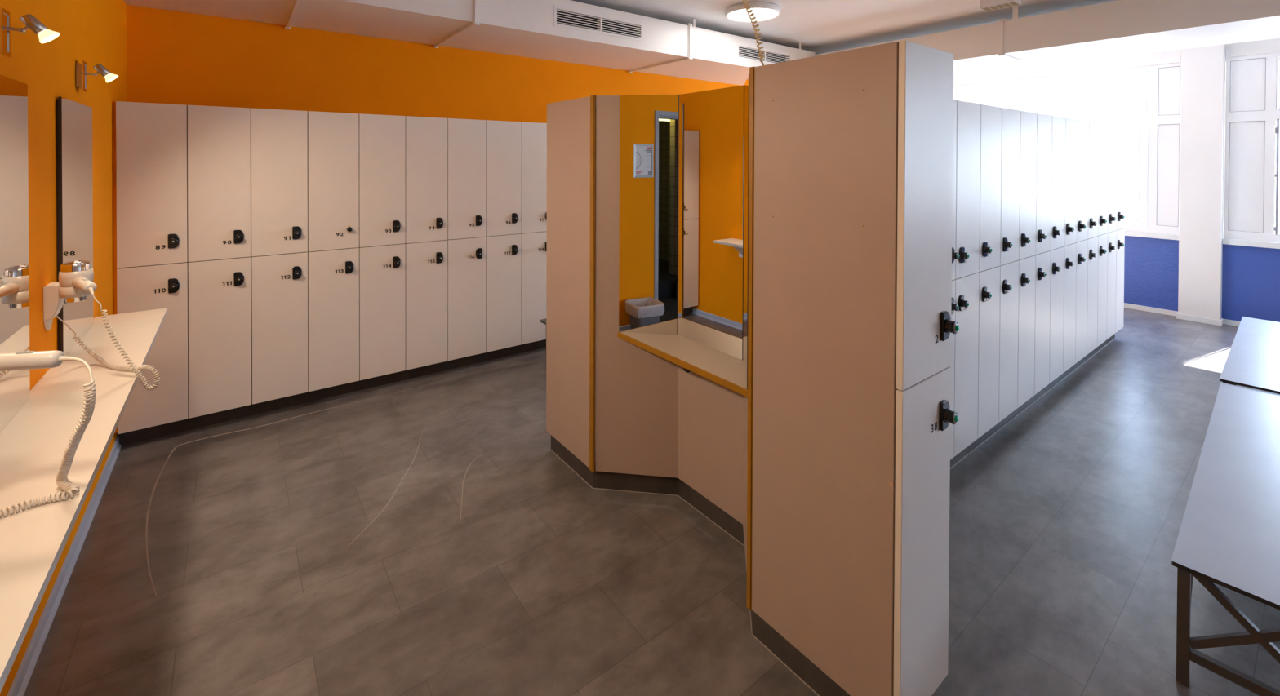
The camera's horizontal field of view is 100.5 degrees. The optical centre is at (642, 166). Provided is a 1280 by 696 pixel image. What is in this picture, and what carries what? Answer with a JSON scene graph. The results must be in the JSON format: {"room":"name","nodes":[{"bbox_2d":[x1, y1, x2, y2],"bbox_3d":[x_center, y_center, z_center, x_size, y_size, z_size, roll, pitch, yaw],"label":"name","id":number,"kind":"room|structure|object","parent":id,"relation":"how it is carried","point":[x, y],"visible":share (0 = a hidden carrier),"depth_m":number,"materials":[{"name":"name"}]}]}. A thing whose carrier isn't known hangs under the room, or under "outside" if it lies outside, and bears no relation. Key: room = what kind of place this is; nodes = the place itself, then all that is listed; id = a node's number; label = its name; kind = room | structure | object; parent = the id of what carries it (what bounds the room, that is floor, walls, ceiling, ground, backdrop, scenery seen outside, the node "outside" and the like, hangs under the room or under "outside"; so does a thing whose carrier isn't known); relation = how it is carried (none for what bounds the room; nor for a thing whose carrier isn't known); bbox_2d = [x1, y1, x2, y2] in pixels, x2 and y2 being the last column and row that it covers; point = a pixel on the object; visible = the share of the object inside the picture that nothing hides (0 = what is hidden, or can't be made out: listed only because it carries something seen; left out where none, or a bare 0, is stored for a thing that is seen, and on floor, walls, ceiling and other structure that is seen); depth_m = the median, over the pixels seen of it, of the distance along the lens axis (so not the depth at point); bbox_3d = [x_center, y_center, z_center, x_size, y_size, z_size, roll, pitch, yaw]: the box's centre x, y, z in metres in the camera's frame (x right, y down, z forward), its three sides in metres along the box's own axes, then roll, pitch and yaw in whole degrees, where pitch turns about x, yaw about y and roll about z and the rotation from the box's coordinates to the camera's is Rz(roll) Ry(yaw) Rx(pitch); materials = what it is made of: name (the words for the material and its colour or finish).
{"room":"changing room","nodes":[
{"label":"changing room","id":0,"kind":"room"},
{"bbox_2d":[0,0,127,695],"bbox_3d":[-0.479,0.198,-0.351,0.120,3.075,9.223,0,1,-37],"label":"wall","id":1,"kind":"structure","parent":0,"point":[93,32],"depth_m":2.02,"materials":[{"name":"orange paint"}]},
{"bbox_2d":[0,75,30,432],"bbox_3d":[-1.786,0.242,1.465,0.016,0.994,0.544,0,1,-37],"label":"wall mirror","id":2,"kind":"object","parent":1,"relation":"attached to","point":[15,385],"visible":1,"depth_m":1.57,"materials":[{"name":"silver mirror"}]},
{"bbox_2d":[0,7,60,57],"bbox_3d":[-1.765,-0.376,1.526,0.127,0.129,0.068,0,1,-37],"label":"wall spotlight","id":3,"kind":"object","parent":1,"relation":"attached to","point":[45,34],"visible":1,"depth_m":1.52,"materials":[{"name":"metal"}]},
{"bbox_2d":[7,437,121,695],"bbox_3d":[-0.297,1.608,-0.466,0.020,0.058,8.790,0,1,-37],"label":"baseboard","id":4,"kind":"structure","parent":1,"relation":"attached to","point":[19,686],"depth_m":1.99,"materials":[{"name":"grey metal"}]},
{"bbox_2d":[43,281,91,331],"bbox_3d":[-2.071,0.505,1.910,0.160,0.165,0.087,0,1,-2],"label":"holder","id":5,"kind":"object","parent":1,"relation":"attached to","point":[54,295],"visible":0.71,"depth_m":1.88,"materials":[{"name":"beige plastic"}]},
{"bbox_2d":[55,260,160,391],"bbox_3d":[-1.898,0.559,1.876,0.426,0.436,0.115,0,1,19],"label":"hair dryer","id":6,"kind":"object","parent":5,"relation":"in","point":[79,274],"visible":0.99,"depth_m":1.87,"materials":[{"name":"beige plastic"}]},
{"bbox_2d":[60,260,91,272],"bbox_3d":[-2.034,0.361,1.910,0.077,0.041,0.077,0,1,-37],"label":"grille","id":7,"kind":"object","parent":6,"relation":"attached to","point":[78,266],"depth_m":1.89,"materials":[{"name":"silver metal"}]},
{"bbox_2d":[56,97,93,356],"bbox_3d":[-2.371,0.232,2.227,0.016,0.994,0.544,0,1,-37],"label":"wall mirror","id":8,"kind":"object","parent":1,"relation":"attached to","point":[73,119],"visible":0.79,"depth_m":2.16,"materials":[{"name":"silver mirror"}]},
{"bbox_2d":[0,307,167,693],"bbox_3d":[-1.734,0.824,1.599,0.259,0.170,2.632,0,1,-37],"label":"countertop","id":9,"kind":"structure","parent":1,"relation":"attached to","point":[33,444],"depth_m":1.37,"materials":[{"name":"laminate"}]},
{"bbox_2d":[75,60,118,92],"bbox_3d":[-2.371,-0.386,2.316,0.127,0.129,0.068,0,1,-37],"label":"wall spotlight","id":10,"kind":"object","parent":1,"relation":"attached to","point":[81,68],"visible":1,"depth_m":2.30,"materials":[{"name":"metal"}]},
{"bbox_2d":[112,101,117,433],"bbox_3d":[-2.939,0.564,2.968,0.014,1.844,0.030,0,1,-37],"label":"trim","id":11,"kind":"structure","parent":1,"relation":"attached to","point":[115,268],"depth_m":2.95,"materials":[{"name":"orange paint"}]},
{"bbox_2d":[126,4,739,123],"bbox_3d":[0.115,0.138,5.992,8.745,3.075,0.120,0,1,-37],"label":"wall","id":12,"kind":"structure","parent":0,"point":[173,57],"depth_m":4.06,"materials":[{"name":"orange paint"}]},
{"bbox_2d":[116,339,546,445],"bbox_3d":[-1.677,1.532,4.284,3.615,0.108,0.417,0,1,-37],"label":"baseboard","id":13,"kind":"structure","parent":12,"relation":"attached to","point":[162,430],"depth_m":3.59,"materials":[{"name":"plastic"}]},
{"bbox_2d":[116,262,188,434],"bbox_3d":[-2.930,1.024,3.217,0.299,0.918,0.534,0,1,-37],"label":"locker","id":14,"kind":"object","parent":13,"relation":"on","point":[149,287],"visible":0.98,"depth_m":3.05,"materials":[{"name":"white laminate"}]},
{"bbox_2d":[115,101,187,268],"bbox_3d":[-2.927,0.101,3.208,0.299,0.922,0.534,0,1,-37],"label":"locker","id":15,"kind":"object","parent":14,"relation":"on","point":[152,139],"visible":0.99,"depth_m":3.02,"materials":[{"name":"white laminate"}]},
{"bbox_2d":[187,256,251,418],"bbox_3d":[-2.692,1.023,3.400,0.299,0.918,0.534,0,1,-37],"label":"locker","id":16,"kind":"object","parent":13,"relation":"on","point":[220,291],"visible":1,"depth_m":3.21,"materials":[{"name":"white laminate"}]},
{"bbox_2d":[187,105,251,262],"bbox_3d":[-2.689,0.100,3.391,0.299,0.922,0.534,0,1,-37],"label":"locker","id":17,"kind":"object","parent":16,"relation":"on","point":[220,220],"visible":1,"depth_m":3.20,"materials":[{"name":"white laminate"}]},
{"bbox_2d":[251,252,308,404],"bbox_3d":[-2.454,1.022,3.582,0.299,0.918,0.534,0,1,-37],"label":"locker","id":18,"kind":"object","parent":13,"relation":"on","point":[279,282],"visible":0.98,"depth_m":3.39,"materials":[{"name":"white laminate"}]},
{"bbox_2d":[250,108,307,256],"bbox_3d":[-2.451,0.099,3.573,0.299,0.922,0.534,0,1,-37],"label":"locker","id":19,"kind":"object","parent":18,"relation":"on","point":[278,137],"visible":1,"depth_m":3.38,"materials":[{"name":"white laminate"}]},
{"bbox_2d":[307,247,359,391],"bbox_3d":[-2.216,1.022,3.765,0.299,0.918,0.534,0,1,-37],"label":"locker","id":20,"kind":"object","parent":13,"relation":"on","point":[333,275],"visible":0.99,"depth_m":3.58,"materials":[{"name":"white laminate"}]},
{"bbox_2d":[307,111,359,252],"bbox_3d":[-2.216,0.098,3.760,0.299,0.922,0.525,0,1,-37],"label":"locker","id":21,"kind":"object","parent":20,"relation":"on","point":[333,138],"visible":0.99,"depth_m":3.57,"materials":[{"name":"white laminate"}]},
{"bbox_2d":[358,244,405,380],"bbox_3d":[-1.978,1.021,3.948,0.299,0.918,0.534,0,1,-37],"label":"locker","id":22,"kind":"object","parent":13,"relation":"on","point":[382,268],"visible":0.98,"depth_m":3.76,"materials":[{"name":"white laminate"}]},
{"bbox_2d":[359,113,405,247],"bbox_3d":[-1.975,0.097,3.939,0.299,0.922,0.534,0,1,-37],"label":"locker","id":23,"kind":"object","parent":22,"relation":"on","point":[382,138],"visible":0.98,"depth_m":3.75,"materials":[{"name":"white laminate"}]},
{"bbox_2d":[404,240,447,370],"bbox_3d":[-1.740,1.020,4.130,0.299,0.918,0.534,0,1,-37],"label":"locker","id":24,"kind":"object","parent":13,"relation":"on","point":[426,262],"visible":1,"depth_m":3.94,"materials":[{"name":"white laminate"}]},
{"bbox_2d":[405,115,447,243],"bbox_3d":[-1.737,0.096,4.121,0.299,0.922,0.534,0,1,-37],"label":"locker","id":25,"kind":"object","parent":24,"relation":"on","point":[426,138],"visible":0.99,"depth_m":3.93,"materials":[{"name":"white laminate"}]},
{"bbox_2d":[447,236,485,360],"bbox_3d":[-1.502,1.019,4.313,0.299,0.918,0.534,0,1,-37],"label":"locker","id":26,"kind":"object","parent":13,"relation":"on","point":[466,257],"visible":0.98,"depth_m":4.12,"materials":[{"name":"white laminate"}]},
{"bbox_2d":[447,118,486,239],"bbox_3d":[-1.499,0.095,4.304,0.299,0.922,0.534,0,1,-37],"label":"locker","id":27,"kind":"object","parent":26,"relation":"on","point":[466,138],"visible":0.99,"depth_m":4.11,"materials":[{"name":"white laminate"}]},
{"bbox_2d":[485,233,521,352],"bbox_3d":[-1.264,1.018,4.495,0.299,0.918,0.534,0,1,-37],"label":"locker","id":28,"kind":"object","parent":13,"relation":"on","point":[503,252],"visible":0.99,"depth_m":4.30,"materials":[{"name":"white laminate"}]},
{"bbox_2d":[485,120,521,236],"bbox_3d":[-1.261,0.094,4.486,0.299,0.922,0.534,0,1,-37],"label":"locker","id":29,"kind":"object","parent":28,"relation":"on","point":[504,139],"visible":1,"depth_m":4.30,"materials":[{"name":"white laminate"}]},
{"bbox_2d":[520,231,546,344],"bbox_3d":[-1.026,1.017,4.678,0.299,0.918,0.534,0,1,-37],"label":"locker","id":30,"kind":"object","parent":13,"relation":"on","point":[534,245],"visible":0.3,"depth_m":4.47,"materials":[{"name":"white laminate"}]},
{"bbox_2d":[521,122,546,233],"bbox_3d":[-1.023,0.093,4.669,0.299,0.922,0.534,0,1,-37],"label":"locker","id":31,"kind":"object","parent":30,"relation":"on","point":[534,135],"visible":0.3,"depth_m":4.46,"materials":[{"name":"white laminate"}]},
{"bbox_2d":[23,307,1279,695],"bbox_3d":[2.985,1.671,2.325,8.665,0.101,9.423,0,1,-37],"label":"floor","id":32,"kind":"structure","parent":0,"point":[424,535],"depth_m":2.17,"materials":[{"name":"plastic"}]},
{"bbox_2d":[539,318,546,324],"bbox_3d":[0.061,1.389,4.559,1.900,0.400,0.360,0,1,-37],"label":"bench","id":33,"kind":"object","parent":32,"relation":"on","point":[543,321],"visible":0.04,"depth_m":4.09,"materials":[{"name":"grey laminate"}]},
{"bbox_2d":[546,41,898,695],"bbox_3d":[0.194,0.635,2.306,0.337,1.953,1.990,0,1,-37],"label":"partition","id":34,"kind":"object","parent":32,"relation":"on","point":[722,264],"visible":1,"depth_m":1.78,"materials":[{"name":"beige laminate"}]},
{"bbox_2d":[620,332,746,389],"bbox_3d":[0.215,0.824,2.329,0.204,0.024,0.822,0,1,-37],"label":"niche shelf","id":35,"kind":"object","parent":34,"relation":"attached to","point":[726,368],"depth_m":2.29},
{"bbox_2d":[893,366,958,695],"bbox_3d":[0.657,1.052,1.675,0.289,0.918,0.540,0,1,-37],"label":"locker","id":36,"kind":"object","parent":32,"relation":"on","point":[924,415],"visible":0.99,"depth_m":1.48,"materials":[{"name":"white laminate"}]},
{"bbox_2d":[896,40,959,391],"bbox_3d":[0.660,0.129,1.666,0.289,0.922,0.540,0,1,-37],"label":"locker","id":37,"kind":"object","parent":36,"relation":"on","point":[925,326],"visible":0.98,"depth_m":1.46,"materials":[{"name":"white laminate"}]},
{"bbox_2d":[949,280,959,459],"bbox_3d":[1.348,1.044,2.837,0.299,0.918,0.545,0,1,-37],"label":"locker","id":38,"kind":"object","parent":32,"relation":"on","point":[954,307],"visible":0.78,"depth_m":2.73,"materials":[{"name":"white laminate"}]},
{"bbox_2d":[951,99,959,279],"bbox_3d":[1.351,0.120,2.828,0.299,0.922,0.545,0,1,-37],"label":"locker","id":39,"kind":"object","parent":38,"relation":"on","point":[955,255],"visible":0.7,"depth_m":2.72,"materials":[{"name":"white laminate"}]},
{"bbox_2d":[953,272,979,457],"bbox_3d":[1.586,1.042,3.020,0.299,0.918,0.545,0,1,-37],"label":"locker","id":40,"kind":"object","parent":32,"relation":"on","point":[966,288],"visible":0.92,"depth_m":2.83,"materials":[{"name":"white laminate"}]},
{"bbox_2d":[955,100,981,279],"bbox_3d":[1.589,0.119,3.011,0.299,0.922,0.545,0,1,-37],"label":"locker","id":41,"kind":"object","parent":40,"relation":"on","point":[968,113],"visible":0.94,"depth_m":2.82,"materials":[{"name":"white laminate"}]},
{"bbox_2d":[977,266,999,438],"bbox_3d":[1.824,1.042,3.202,0.299,0.918,0.545,0,1,-37],"label":"locker","id":42,"kind":"object","parent":32,"relation":"on","point":[988,279],"visible":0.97,"depth_m":3.01,"materials":[{"name":"white laminate"}]},
{"bbox_2d":[979,104,1001,271],"bbox_3d":[1.827,0.118,3.193,0.299,0.922,0.545,0,1,-37],"label":"locker","id":43,"kind":"object","parent":42,"relation":"on","point":[990,116],"visible":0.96,"depth_m":3.00,"materials":[{"name":"white laminate"}]},
{"bbox_2d":[998,260,1018,422],"bbox_3d":[2.062,1.041,3.385,0.299,0.918,0.545,0,1,-37],"label":"locker","id":44,"kind":"object","parent":32,"relation":"on","point":[1009,273],"visible":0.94,"depth_m":3.19,"materials":[{"name":"white laminate"}]},
{"bbox_2d":[1000,107,1020,265],"bbox_3d":[2.065,0.117,3.376,0.299,0.922,0.545,0,1,-37],"label":"locker","id":45,"kind":"object","parent":44,"relation":"on","point":[1011,118],"visible":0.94,"depth_m":3.19,"materials":[{"name":"white laminate"}]},
{"bbox_2d":[1017,255,1035,408],"bbox_3d":[2.300,1.040,3.567,0.299,0.918,0.545,0,1,-37],"label":"locker","id":46,"kind":"object","parent":32,"relation":"on","point":[1026,315],"visible":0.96,"depth_m":3.38,"materials":[{"name":"white laminate"}]},
{"bbox_2d":[1018,111,1037,259],"bbox_3d":[2.303,0.116,3.558,0.299,0.922,0.545,0,1,-37],"label":"locker","id":47,"kind":"object","parent":46,"relation":"on","point":[1028,160],"visible":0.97,"depth_m":3.37,"materials":[{"name":"white laminate"}]},
{"bbox_2d":[950,333,1115,466],"bbox_3d":[2.364,1.552,3.677,4.768,0.108,0.449,0,1,-37],"label":"baseboard","id":48,"kind":"structure","parent":32,"relation":"on","point":[1001,424],"depth_m":3.48,"materials":[{"name":"plastic"}]},
{"bbox_2d":[1034,250,1050,395],"bbox_3d":[2.538,1.039,3.750,0.299,0.918,0.545,0,1,-37],"label":"locker","id":49,"kind":"object","parent":32,"relation":"on","point":[1042,269],"visible":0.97,"depth_m":3.56,"materials":[{"name":"white laminate"}]},
{"bbox_2d":[1035,113,1052,254],"bbox_3d":[2.541,0.115,3.741,0.299,0.922,0.545,0,1,-37],"label":"locker","id":50,"kind":"object","parent":49,"relation":"on","point":[1044,122],"visible":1,"depth_m":3.55,"materials":[{"name":"white laminate"}]},
{"bbox_2d":[1048,246,1064,383],"bbox_3d":[2.776,1.038,3.933,0.299,0.918,0.545,0,1,-37],"label":"locker","id":51,"kind":"object","parent":32,"relation":"on","point":[1057,255],"visible":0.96,"depth_m":3.74,"materials":[{"name":"white laminate"}]},
{"bbox_2d":[1050,115,1066,250],"bbox_3d":[2.778,0.114,3.926,0.299,0.922,0.540,0,1,-37],"label":"locker","id":52,"kind":"object","parent":51,"relation":"on","point":[1058,149],"visible":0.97,"depth_m":3.73,"materials":[{"name":"white laminate"}]},
{"bbox_2d":[1062,243,1076,373],"bbox_3d":[3.014,1.037,4.115,0.299,0.918,0.545,0,1,-37],"label":"locker","id":53,"kind":"object","parent":32,"relation":"on","point":[1070,251],"visible":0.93,"depth_m":3.92,"materials":[{"name":"white laminate"}]},
{"bbox_2d":[1064,118,1078,245],"bbox_3d":[3.017,0.114,4.106,0.299,0.922,0.545,0,1,-37],"label":"locker","id":54,"kind":"object","parent":53,"relation":"on","point":[1071,125],"visible":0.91,"depth_m":3.92,"materials":[{"name":"white laminate"}]},
{"bbox_2d":[1075,239,1088,364],"bbox_3d":[3.252,1.036,4.298,0.299,0.918,0.545,0,1,-37],"label":"locker","id":55,"kind":"object","parent":32,"relation":"on","point":[1082,246],"visible":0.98,"depth_m":4.11,"materials":[{"name":"white laminate"}]},
{"bbox_2d":[1076,120,1088,242],"bbox_3d":[3.255,0.113,4.289,0.299,0.922,0.545,0,1,-37],"label":"locker","id":56,"kind":"object","parent":55,"relation":"on","point":[1083,126],"visible":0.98,"depth_m":4.10,"materials":[{"name":"white laminate"}]},
{"bbox_2d":[1086,236,1097,355],"bbox_3d":[3.488,1.035,4.483,0.299,0.918,0.540,0,1,-37],"label":"locker","id":57,"kind":"object","parent":32,"relation":"on","point":[1092,260],"visible":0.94,"depth_m":4.29,"materials":[{"name":"white laminate"}]},
{"bbox_2d":[1088,122,1099,239],"bbox_3d":[3.494,0.112,4.471,0.299,0.922,0.545,0,1,-37],"label":"locker","id":58,"kind":"object","parent":57,"relation":"on","point":[1094,128],"visible":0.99,"depth_m":4.28,"materials":[{"name":"white laminate"}]},
{"bbox_2d":[1097,233,1107,346],"bbox_3d":[3.728,1.034,4.663,0.299,0.918,0.545,0,1,-37],"label":"locker","id":59,"kind":"object","parent":32,"relation":"on","point":[1102,239],"visible":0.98,"depth_m":4.47,"materials":[{"name":"white laminate"}]},
{"bbox_2d":[1097,124,1109,235],"bbox_3d":[3.732,0.111,4.654,0.299,0.922,0.545,0,1,-37],"label":"locker","id":60,"kind":"object","parent":59,"relation":"on","point":[1104,129],"visible":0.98,"depth_m":4.46,"materials":[{"name":"white laminate"}]},
{"bbox_2d":[1106,231,1116,339],"bbox_3d":[3.964,1.033,4.848,0.299,0.918,0.540,0,1,-37],"label":"locker","id":61,"kind":"object","parent":32,"relation":"on","point":[1112,236],"visible":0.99,"depth_m":4.65,"materials":[{"name":"white laminate"}]},
{"bbox_2d":[1107,125,1117,232],"bbox_3d":[3.970,0.110,4.837,0.299,0.922,0.545,0,1,-37],"label":"locker","id":62,"kind":"object","parent":61,"relation":"on","point":[1113,143],"visible":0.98,"depth_m":4.64,"materials":[{"name":"white laminate"}]},
{"bbox_2d":[1115,228,1124,333],"bbox_3d":[4.204,1.032,5.028,0.299,0.918,0.545,0,1,-37],"label":"locker","id":63,"kind":"object","parent":32,"relation":"on","point":[1120,233],"visible":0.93,"depth_m":4.84,"materials":[{"name":"white laminate"}]},
{"bbox_2d":[1116,127,1125,230],"bbox_3d":[4.207,0.109,5.019,0.299,0.922,0.545,0,1,-37],"label":"locker","id":64,"kind":"object","parent":63,"relation":"on","point":[1121,131],"visible":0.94,"depth_m":4.83,"materials":[{"name":"white laminate"}]},
{"bbox_2d":[1171,382,1279,695],"bbox_3d":[2.558,1.421,2.185,2.100,0.400,0.360,0,1,-40],"label":"bench","id":65,"kind":"object","parent":32,"relation":"on","point":[1228,536],"visible":1,"depth_m":1.80,"materials":[{"name":"grey laminate"}]},
{"bbox_2d":[1219,316,1279,394],"bbox_3d":[4.133,1.409,3.488,1.940,0.412,0.360,0,1,-39],"label":"bench","id":66,"kind":"object","parent":32,"relation":"on","point":[1253,359],"visible":0.7,"depth_m":3.34,"materials":[{"name":"grey laminate"}]},
{"bbox_2d":[570,0,1117,54],"bbox_3d":[2.964,-1.413,2.271,8.745,0.120,9.423,0,1,-37],"label":"ceiling","id":67,"kind":"structure","parent":0,"point":[822,26],"depth_m":4.89,"materials":[{"name":"paint"}]},
{"bbox_2d":[123,0,815,85],"bbox_3d":[-0.615,-1.190,4.731,5.858,0.400,0.966,0,1,-37],"label":"air duct","id":68,"kind":"object","parent":67,"relation":"hanging from","point":[567,31],"visible":0.91,"depth_m":4.20,"materials":[{"name":"metal"}]},
{"bbox_2d":[556,11,637,37],"bbox_3d":[-0.376,-1.161,4.402,0.818,0.111,0.008,0,1,-37],"label":"vent grille","id":69,"kind":"object","parent":68,"relation":"attached to","point":[557,11],"depth_m":4.38,"materials":[{"name":"white metal"}]},
{"bbox_2d":[553,4,643,41],"bbox_3d":[-0.347,-1.161,4.365,0.866,0.157,0.024,0,1,-37],"label":"vent grille","id":70,"kind":"object","parent":68,"relation":"attached to","point":[600,15],"depth_m":4.34,"materials":[{"name":"metal"}]},
{"bbox_2d":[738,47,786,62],"bbox_3d":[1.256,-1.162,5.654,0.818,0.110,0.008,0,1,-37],"label":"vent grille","id":71,"kind":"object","parent":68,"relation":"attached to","point":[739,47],"depth_m":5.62,"materials":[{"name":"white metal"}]},
{"bbox_2d":[737,43,791,64],"bbox_3d":[1.285,-1.161,5.618,0.865,0.155,0.024,0,1,-37],"label":"vent grille","id":72,"kind":"object","parent":68,"relation":"attached to","point":[781,55],"depth_m":5.61,"materials":[{"name":"metal"}]},
{"bbox_2d":[724,1,780,22],"bbox_3d":[0.967,-1.356,4.696,0.480,0.055,0.480,0,1,-37],"label":"ceiling lamp","id":73,"kind":"object","parent":67,"relation":"attached to","point":[762,11],"visible":0.92,"depth_m":4.60,"materials":[{"name":"plastic"}]},
{"bbox_2d":[727,8,777,22],"bbox_3d":[0.967,-1.333,4.696,0.442,0.010,0.442,0,1,-37],"label":"diffuser","id":74,"kind":"object","parent":73,"relation":"attached to","point":[739,15],"depth_m":4.66,"materials":[{"name":"white plastic"}]},
{"bbox_2d":[742,0,764,65],"bbox_3d":[0.297,-0.850,2.059,0.097,1.024,0.597,0,1,-29],"label":"coiled cord","id":75,"kind":"object","parent":67,"relation":"hanging from","point":[743,1],"visible":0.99,"depth_m":1.82,"materials":[{"name":"white plastic"}]},
{"bbox_2d":[980,0,1021,11],"bbox_3d":[2.884,-1.329,4.292,0.136,0.086,0.244,0,1,-37],"label":"box","id":76,"kind":"object","parent":67,"relation":"attached to","point":[985,5],"visible":1,"depth_m":4.28,"materials":[{"name":"plastic"}]},
{"bbox_2d":[815,0,1279,75],"bbox_3d":[4.595,-1.153,3.526,0.970,0.411,9.221,0,1,-37],"label":"ceiling beam","id":77,"kind":"structure","parent":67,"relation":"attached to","point":[1119,28],"depth_m":4.22,"materials":[{"name":"paint"}]},
{"bbox_2d":[1124,235,1279,322],"bbox_3d":[6.364,1.251,4.913,0.150,0.915,9.223,0,1,-37],"label":"wall","id":78,"kind":"structure","parent":0,"point":[1251,275],"depth_m":5.39,"materials":[{"name":"blue paint"}]},
{"bbox_2d":[953,55,1181,235],"bbox_3d":[4.783,-0.236,6.882,0.076,1.904,3.100,0,1,-37],"label":"window","id":79,"kind":"structure","parent":78,"relation":"in","point":[1159,157],"depth_m":5.81,"materials":[{"name":"plastic"}]},
{"bbox_2d":[953,37,1279,85],"bbox_3d":[6.365,-0.286,4.894,0.162,2.160,9.223,0,1,-37],"label":"trim","id":80,"kind":"structure","parent":78,"relation":"attached to","point":[1267,46],"depth_m":6.13,"materials":[{"name":"white paint"}]},
{"bbox_2d":[1124,302,1240,326],"bbox_3d":[6.254,1.582,4.833,0.125,0.055,9.223,0,1,-37],"label":"baseboard","id":81,"kind":"structure","parent":78,"relation":"attached to","point":[1193,318],"depth_m":5.53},
{"bbox_2d":[1124,231,1279,248],"bbox_3d":[6.394,0.769,4.727,0.065,0.053,8.900,0,1,-37],"label":"trim","id":82,"kind":"structure","parent":78,"relation":"attached to","point":[1142,234],"depth_m":5.35,"materials":[{"name":"white wood"}]},
{"bbox_2d":[1223,50,1279,243],"bbox_3d":[6.327,-0.211,4.872,0.074,1.904,1.352,0,1,-37],"label":"window","id":83,"kind":"structure","parent":78,"relation":"in","point":[1252,105],"depth_m":5.26,"materials":[{"name":"plastic"}]},
{"bbox_2d":[1177,44,1226,319],"bbox_3d":[5.815,0.113,5.530,0.263,2.975,0.301,0,1,-37],"label":"pillar","id":84,"kind":"structure","parent":0,"point":[1203,69],"depth_m":5.44,"materials":[{"name":"white paint"}]},
{"label":"outside","id":85,"kind":"structure","parent":0,"visible":0},
{"bbox_2d":[1124,204,1279,234],"bbox_3d":[24.003,1.980,24.745,51.800,0.200,130.000,0,1,-37],"label":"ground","id":86,"kind":"structure","parent":85,"point":[1131,212],"depth_m":21.03,"materials":[{"name":"white"}]},
{"bbox_2d":[980,81,1279,213],"bbox_3d":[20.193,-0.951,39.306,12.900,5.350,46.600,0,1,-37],"label":"window pane","id":87,"kind":"structure","parent":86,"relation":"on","point":[1129,104],"depth_m":25.70,"materials":[{"name":"glass"}]},
{"bbox_3d":[-1.454,0.515,1.123,0.125,0.165,0.129,0,1,-37],"label":"holder","id":88,"kind":"object","parent":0,"visible":0},
{"bbox_2d":[0,350,96,518],"bbox_3d":[-1.346,0.547,1.171,0.319,0.394,0.152,0,1,-12],"label":"hair dryer","id":89,"kind":"object","parent":88,"relation":"in","point":[28,360],"visible":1,"depth_m":1.15,"materials":[{"name":"beige plastic"}]},
{"bbox_2d":[15,351,35,354],"bbox_3d":[-1.334,0.403,1.150,0.028,0.004,0.009,0,1,-19],"label":"switch","id":90,"kind":"object","parent":89,"relation":"attached to","point":[27,352],"depth_m":1.15,"materials":[{"name":"white plastic"}]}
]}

